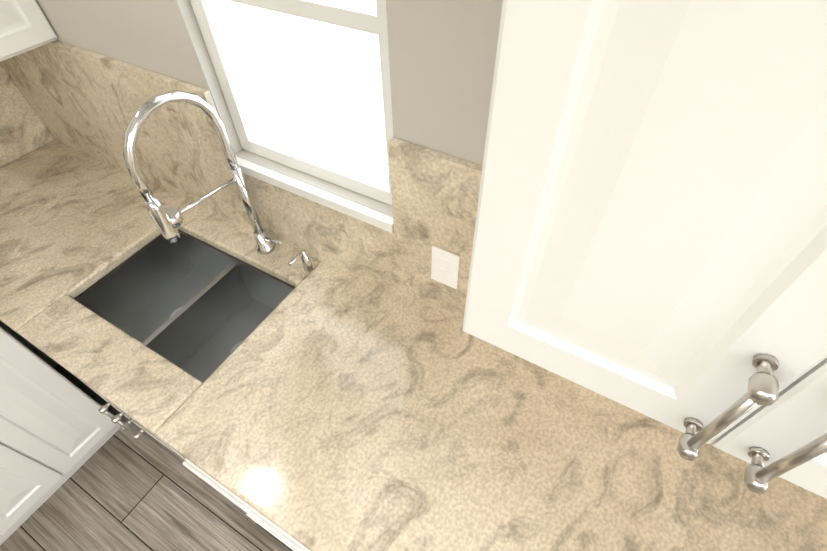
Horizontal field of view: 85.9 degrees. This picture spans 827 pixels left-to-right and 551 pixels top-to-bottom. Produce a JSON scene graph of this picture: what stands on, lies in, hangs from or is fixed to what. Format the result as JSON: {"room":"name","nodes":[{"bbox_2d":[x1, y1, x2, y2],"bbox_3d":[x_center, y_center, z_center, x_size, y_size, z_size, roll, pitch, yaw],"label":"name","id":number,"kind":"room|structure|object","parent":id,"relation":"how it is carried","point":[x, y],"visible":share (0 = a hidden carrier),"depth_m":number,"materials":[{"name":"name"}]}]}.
{"room":"kitchen","nodes":[
{"label":"kitchen","id":0,"kind":"room"},
{"bbox_2d":[0,321,57,367],"bbox_3d":[-3.406,1.652,-0.484,0.140,2.520,7.460,23,54,20],"label":"wall","id":1,"kind":"structure","parent":0,"point":[51,362],"depth_m":2.04,"materials":[{"name":"black"}]},
{"bbox_2d":[0,72,51,167],"bbox_3d":[-1.964,-0.091,1.032,0.018,0.582,1.920,23,54,20],"label":"backsplash","id":2,"kind":"structure","parent":1,"relation":"attached to","point":[20,135],"depth_m":1.68,"materials":[{"name":"beige stone"}]},
{"bbox_2d":[0,364,290,550],"bbox_3d":[0.091,3.906,-0.794,8.195,0.050,7.660,23,54,20],"label":"floor","id":3,"kind":"structure","parent":0,"point":[120,489],"depth_m":1.75,"materials":[{"name":"wood"}]},
{"bbox_2d":[0,535,9,544],"bbox_3d":[-1.933,0.850,1.245,0.632,0.892,0.732,23,54,20],"label":"base cabinet","id":4,"kind":"object","parent":3,"relation":"on","point":[2,537],"depth_m":1.68,"materials":[{"name":"white wood"}]},
{"bbox_2d":[0,439,71,534],"bbox_3d":[-1.687,0.529,1.516,0.632,0.892,0.242,23,54,20],"label":"base cabinet","id":5,"kind":"object","parent":3,"relation":"on","point":[27,480],"depth_m":1.59,"materials":[{"name":"white wood"}]},
{"bbox_2d":[0,327,120,474],"bbox_3d":[-1.563,0.366,1.653,0.632,0.892,0.250,23,54,20],"label":"base cabinet","id":6,"kind":"object","parent":3,"relation":"on","point":[58,430],"depth_m":1.56,"materials":[{"name":"white wood"}]},
{"bbox_2d":[163,442,184,459],"bbox_3d":[-0.097,0.602,1.421,0.688,0.892,0.613,23,54,20],"label":"base cabinet","id":7,"kind":"object","parent":3,"relation":"on","point":[168,446],"depth_m":1.56,"materials":[{"name":"white"}]},
{"bbox_2d":[182,458,309,550],"bbox_3d":[-0.236,0.794,1.255,0.610,0.877,0.093,23,54,20],"label":"dishwasher","id":8,"kind":"object","parent":7,"relation":"in","point":[276,532],"visible":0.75,"depth_m":0.95,"materials":[{"name":"white"}]},
{"bbox_2d":[0,140,826,550],"bbox_3d":[-0.007,0.350,1.023,3.735,0.036,0.633,23,54,20],"label":"countertop","id":9,"kind":"structure","parent":7,"relation":"on","point":[324,408],"depth_m":1.00,"materials":[{"name":"beige stone"}]},
{"bbox_2d":[74,229,294,382],"bbox_3d":[-0.665,0.127,1.387,0.584,0.204,0.384,23,54,20],"label":"sink basin","id":10,"kind":"object","parent":9,"relation":"in","point":[200,310],"visible":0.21,"depth_m":1.45,"materials":[{"name":"silver metal"}]},
{"bbox_2d":[123,90,280,254],"bbox_3d":[-0.492,-0.178,1.101,0.120,0.548,0.276,23,54,20],"label":"faucet","id":11,"kind":"object","parent":9,"relation":"on","point":[168,221],"visible":1,"depth_m":1.02,"materials":[{"name":"silver metal"}]},
{"bbox_2d":[288,249,312,271],"bbox_3d":[-0.326,-0.032,1.280,0.028,0.080,0.074,23,54,20],"label":"soap dispenser","id":12,"kind":"object","parent":9,"relation":"on","point":[306,261],"visible":1,"depth_m":1.28,"materials":[{"name":"silver metal"}]},
{"bbox_2d":[36,0,502,216],"bbox_3d":[1.961,0.636,0.280,8.135,2.520,0.140,23,54,20],"label":"wall","id":13,"kind":"structure","parent":0,"point":[442,56],"depth_m":0.82,"materials":[{"name":"beige paint"}]},
{"bbox_2d":[0,0,56,61],"bbox_3d":[-1.317,-1.026,0.851,0.560,1.120,0.326,23,54,20],"label":"upper cabinet","id":14,"kind":"object","parent":13,"relation":"attached to","point":[25,26],"visible":1,"depth_m":1.20,"materials":[{"name":"white wood"}]},
{"bbox_2d":[0,40,481,325],"bbox_3d":[0.139,-0.029,0.993,3.725,0.496,0.019,23,54,20],"label":"backsplash","id":15,"kind":"structure","parent":13,"relation":"attached to","point":[88,102],"depth_m":1.24,"materials":[{"name":"beige stone"}]},
{"bbox_2d":[431,246,459,288],"bbox_3d":[0.072,-0.016,1.042,0.070,0.114,0.010,23,54,20],"label":"electrical outlet","id":16,"kind":"object","parent":15,"relation":"attached to","point":[444,266],"visible":1,"depth_m":1.03,"materials":[{"name":"white plastic"}]},
{"bbox_2d":[190,0,393,232],"bbox_3d":[-0.260,-0.502,0.853,0.526,0.836,0.095,23,54,20],"label":"window","id":17,"kind":"structure","parent":13,"relation":"in","point":[305,85],"depth_m":1.00,"materials":[{"name":"white"}]},
{"bbox_2d":[462,0,826,498],"bbox_3d":[0.396,-0.284,0.161,0.595,1.089,0.350,23,54,20],"label":"upper cabinet","id":18,"kind":"object","parent":13,"relation":"attached to","point":[650,236],"depth_m":0.33,"materials":[{"name":"white painted wood"}]}
]}

